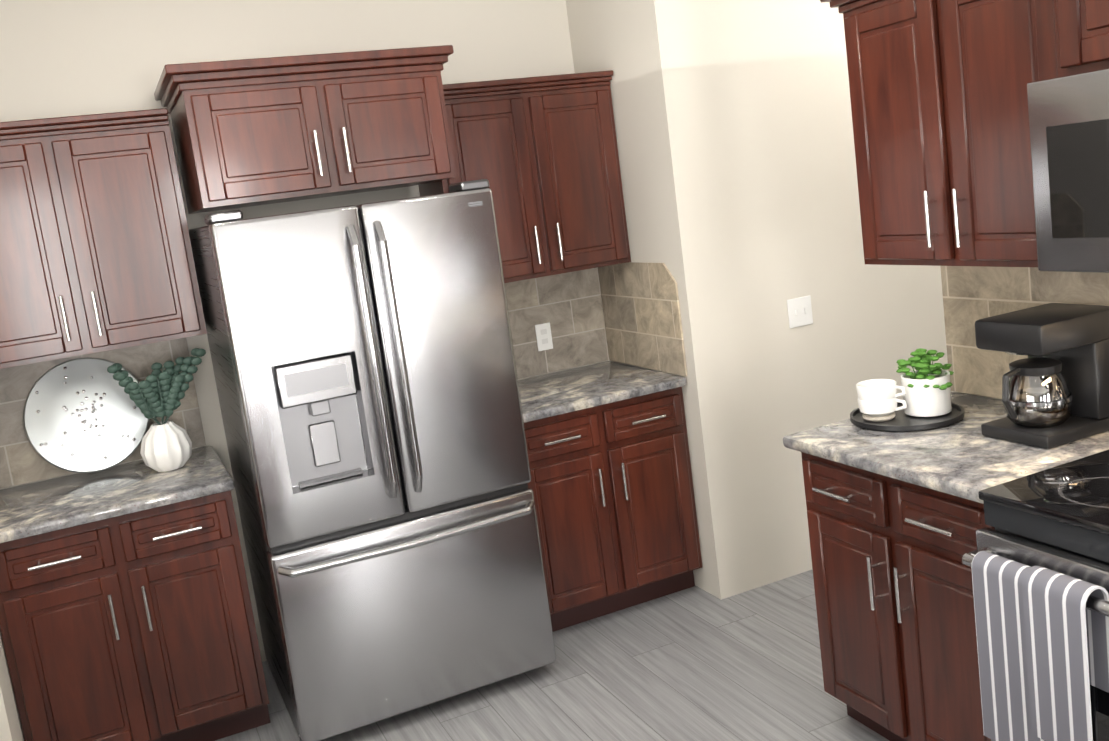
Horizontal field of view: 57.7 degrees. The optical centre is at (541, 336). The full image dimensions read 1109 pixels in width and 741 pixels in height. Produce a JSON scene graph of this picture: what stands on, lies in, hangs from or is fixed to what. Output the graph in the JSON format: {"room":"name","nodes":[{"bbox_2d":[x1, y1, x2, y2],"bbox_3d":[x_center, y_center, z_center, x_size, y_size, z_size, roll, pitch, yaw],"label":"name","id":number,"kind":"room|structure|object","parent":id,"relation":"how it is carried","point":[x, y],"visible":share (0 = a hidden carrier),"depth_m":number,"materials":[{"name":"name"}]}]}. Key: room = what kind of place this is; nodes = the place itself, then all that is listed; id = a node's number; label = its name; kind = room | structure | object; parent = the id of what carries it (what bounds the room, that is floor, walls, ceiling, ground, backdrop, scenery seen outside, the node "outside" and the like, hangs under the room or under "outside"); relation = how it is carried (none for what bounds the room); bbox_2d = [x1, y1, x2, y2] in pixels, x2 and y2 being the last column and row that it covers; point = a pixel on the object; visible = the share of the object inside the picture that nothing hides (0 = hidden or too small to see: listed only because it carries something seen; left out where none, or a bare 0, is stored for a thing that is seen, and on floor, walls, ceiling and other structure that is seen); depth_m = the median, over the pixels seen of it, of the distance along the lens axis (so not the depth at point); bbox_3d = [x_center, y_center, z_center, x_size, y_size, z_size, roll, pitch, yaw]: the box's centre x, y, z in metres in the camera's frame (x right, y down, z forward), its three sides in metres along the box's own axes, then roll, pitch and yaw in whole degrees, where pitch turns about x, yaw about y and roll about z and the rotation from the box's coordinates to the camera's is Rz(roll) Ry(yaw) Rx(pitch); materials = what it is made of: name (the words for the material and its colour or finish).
{"room":"kitchen","nodes":[
{"label":"kitchen","id":0,"kind":"room"},
{"bbox_2d":[0,630,24,740],"bbox_3d":[-2.055,0.169,3.096,0.440,2.750,0.810,-11,9,-23],"label":"pillar","id":1,"kind":"structure","parent":0,"point":[11,729],"depth_m":3.03,"materials":[{"name":"beige paint"}]},
{"bbox_2d":[0,0,609,661],"bbox_3d":[-0.908,-0.128,4.089,3.110,2.750,0.120,-11,9,-23],"label":"wall","id":2,"kind":"structure","parent":0,"point":[62,58],"depth_m":3.85,"materials":[{"name":"beige paint"}]},
{"bbox_2d":[0,108,206,368],"bbox_3d":[-1.639,-0.336,3.475,0.778,0.784,0.368,-11,9,-23],"label":"wall cabinet","id":3,"kind":"object","parent":2,"relation":"attached to","point":[96,254],"visible":1,"depth_m":3.38,"materials":[{"name":"brown wood"}]},
{"bbox_2d":[154,45,455,213],"bbox_3d":[-0.838,-0.738,3.648,0.962,0.454,0.638,-11,9,-23],"label":"wall cabinet","id":4,"kind":"object","parent":2,"relation":"attached to","point":[258,131],"visible":1,"depth_m":3.39,"materials":[{"name":"brown wood"}]},
{"bbox_2d":[0,262,686,488],"bbox_3d":[-0.719,0.131,3.766,2.506,0.451,0.658,-11,9,-23],"label":"backsplash","id":5,"kind":"structure","parent":2,"relation":"attached to","point":[640,310],"depth_m":4.23,"materials":[{"name":"tile"}]},
{"bbox_2d":[535,322,552,350],"bbox_3d":[0.012,0.001,4.427,0.072,0.118,0.006,-11,9,-23],"label":"electrical outlet","id":6,"kind":"object","parent":5,"relation":"attached to","point":[544,336],"visible":1,"depth_m":4.42,"materials":[{"name":"white plastic"}]},
{"bbox_2d":[419,70,630,282],"bbox_3d":[-0.077,-0.641,4.141,0.776,0.784,0.368,-11,9,-23],"label":"wall cabinet","id":7,"kind":"object","parent":2,"relation":"attached to","point":[540,154],"visible":0.85,"depth_m":4.03,"materials":[{"name":"brown wood"}]},
{"bbox_2d":[215,569,888,740],"bbox_3d":[-1.427,1.734,1.561,11.300,0.050,12.200,-11,9,-23],"label":"floor","id":8,"kind":"structure","parent":0,"point":[695,663],"depth_m":3.46,"materials":[{"name":"grey wood"}]},
{"bbox_2d":[0,445,270,740],"bbox_3d":[-1.421,0.958,3.520,0.750,0.915,0.664,-11,9,-23],"label":"base cabinet","id":9,"kind":"object","parent":8,"relation":"on","point":[126,612],"visible":1,"depth_m":3.26,"materials":[{"name":"brown wood"}]},
{"bbox_2d":[23,358,148,472],"bbox_3d":[-1.651,0.285,3.664,0.420,0.411,0.095,-11,9,-23],"label":"platter","id":10,"kind":"object","parent":9,"relation":"on","point":[83,415],"visible":0.94,"depth_m":3.65,"materials":[{"name":"white ceramic"}]},
{"bbox_2d":[107,348,205,471],"bbox_3d":[-1.325,0.266,3.565,0.330,0.402,0.174,-11,9,-23],"label":"vase","id":11,"kind":"object","parent":9,"relation":"on","point":[166,445],"visible":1,"depth_m":3.53,"materials":[{"name":"white ceramic"}]},
{"bbox_2d":[189,179,555,740],"bbox_3d":[-0.620,0.394,3.651,0.908,1.775,0.932,-11,9,-23],"label":"fridge","id":12,"kind":"object","parent":8,"relation":"on","point":[364,367],"visible":1,"depth_m":3.28,"materials":[{"name":"silver metal"}]},
{"bbox_2d":[518,361,701,631],"bbox_3d":[0.154,0.651,4.192,0.776,0.915,0.664,-11,9,-23],"label":"base cabinet","id":13,"kind":"object","parent":8,"relation":"on","point":[610,484],"visible":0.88,"depth_m":3.94,"materials":[{"name":"brown wood"}]},
{"bbox_2d":[783,392,1108,740],"bbox_3d":[1.211,0.710,2.804,0.674,0.915,0.750,-11,9,-23],"label":"base cabinet","id":14,"kind":"object","parent":8,"relation":"on","point":[896,520],"visible":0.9,"depth_m":2.66,"materials":[{"name":"brown wood"}]},
{"bbox_2d":[850,402,963,431],"bbox_3d":[1.070,0.230,2.956,0.316,0.018,0.316,-11,9,-23],"label":"tray","id":15,"kind":"object","parent":14,"relation":"on","point":[901,421],"visible":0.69,"depth_m":2.88,"materials":[{"name":"black plastic"}]},
{"bbox_2d":[856,379,906,421],"bbox_3d":[0.989,0.189,2.946,0.114,0.106,0.130,-11,9,-23],"label":"mugs","id":16,"kind":"object","parent":15,"relation":"on","point":[878,400],"visible":1,"depth_m":2.91,"materials":[{"name":"beige ceramic"}]},
{"bbox_2d":[896,348,953,416],"bbox_3d":[1.125,0.128,2.942,0.156,0.191,0.167,-11,9,-23],"label":"plant pot","id":17,"kind":"object","parent":15,"relation":"on","point":[926,384],"visible":0.98,"depth_m":2.90,"materials":[{"name":"white ceramic"}]},
{"bbox_2d":[975,303,1108,448],"bbox_3d":[1.312,0.095,2.618,0.315,0.315,0.210,-11,9,-23],"label":"coffee maker","id":18,"kind":"object","parent":14,"relation":"on","point":[1063,368],"visible":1,"depth_m":2.56,"materials":[{"name":"black plastic"}]},
{"bbox_2d":[962,450,1108,740],"bbox_3d":[1.434,0.659,2.067,0.803,1.165,0.756,-11,9,-23],"label":"range","id":19,"kind":"object","parent":8,"relation":"on","point":[1037,561],"visible":1,"depth_m":2.07,"materials":[{"name":"black metal"}]},
{"bbox_2d":[971,550,1108,740],"bbox_3d":[1.030,0.676,2.077,0.072,0.426,0.275,-11,9,-23],"label":"towel","id":20,"kind":"object","parent":19,"relation":"hanging from","point":[1042,634],"depth_m":2.03,"materials":[{"name":"grey fabric"}]},
{"bbox_2d":[566,0,745,599],"bbox_3d":[0.453,-0.328,4.214,0.120,2.750,0.720,-11,9,-23],"label":"wall","id":21,"kind":"structure","parent":0,"point":[638,48],"depth_m":3.96,"materials":[{"name":"beige paint"}]},
{"bbox_2d":[682,0,947,590],"bbox_3d":[1.714,-0.527,4.427,2.400,2.750,0.120,-11,9,-23],"label":"wall","id":22,"kind":"structure","parent":0,"point":[770,88],"depth_m":4.06,"materials":[{"name":"beige paint"}]},
{"bbox_2d":[787,295,812,327],"bbox_3d":[1.055,-0.101,4.098,0.118,0.118,0.012,-11,9,-23],"label":"light switch","id":23,"kind":"object","parent":22,"relation":"attached to","point":[799,311],"visible":1,"depth_m":4.10,"materials":[{"name":"white plastic"}]},
{"bbox_2d":[951,391,1001,399],"bbox_3d":[2.618,-0.036,0.201,0.120,2.750,6.530,-11,9,-23],"label":"wall","id":24,"kind":"structure","parent":0,"point":[976,395],"depth_m":3.12,"materials":[{"name":"beige paint"}]},
{"bbox_2d":[820,0,1057,266],"bbox_3d":[1.169,-0.602,2.685,0.379,0.794,0.772,-11,9,-23],"label":"wall cabinet","id":25,"kind":"object","parent":24,"relation":"attached to","point":[939,109],"visible":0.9,"depth_m":2.61,"materials":[{"name":"brown wood"}]},
{"bbox_2d":[940,266,1108,398],"bbox_3d":[1.965,0.083,1.617,0.008,0.451,3.420,-11,9,-23],"label":"backsplash","id":26,"kind":"structure","parent":24,"relation":"attached to","point":[972,295],"depth_m":3.02,"materials":[{"name":"tile"}]},
{"bbox_2d":[1027,68,1108,272],"bbox_3d":[1.433,-0.357,1.980,0.532,0.422,0.754,-11,9,-23],"label":"microwave","id":27,"kind":"object","parent":24,"relation":"attached to","point":[1069,126],"visible":1,"depth_m":2.15,"materials":[{"name":"silver metal"}]},
{"bbox_2d":[1054,0,1108,76],"bbox_3d":[1.407,-0.842,1.952,0.429,0.536,0.801,-11,9,-23],"label":"wall cabinet","id":28,"kind":"object","parent":24,"relation":"attached to","point":[1082,34],"visible":0.98,"depth_m":2.17,"materials":[{"name":"brown wood"}]}
]}

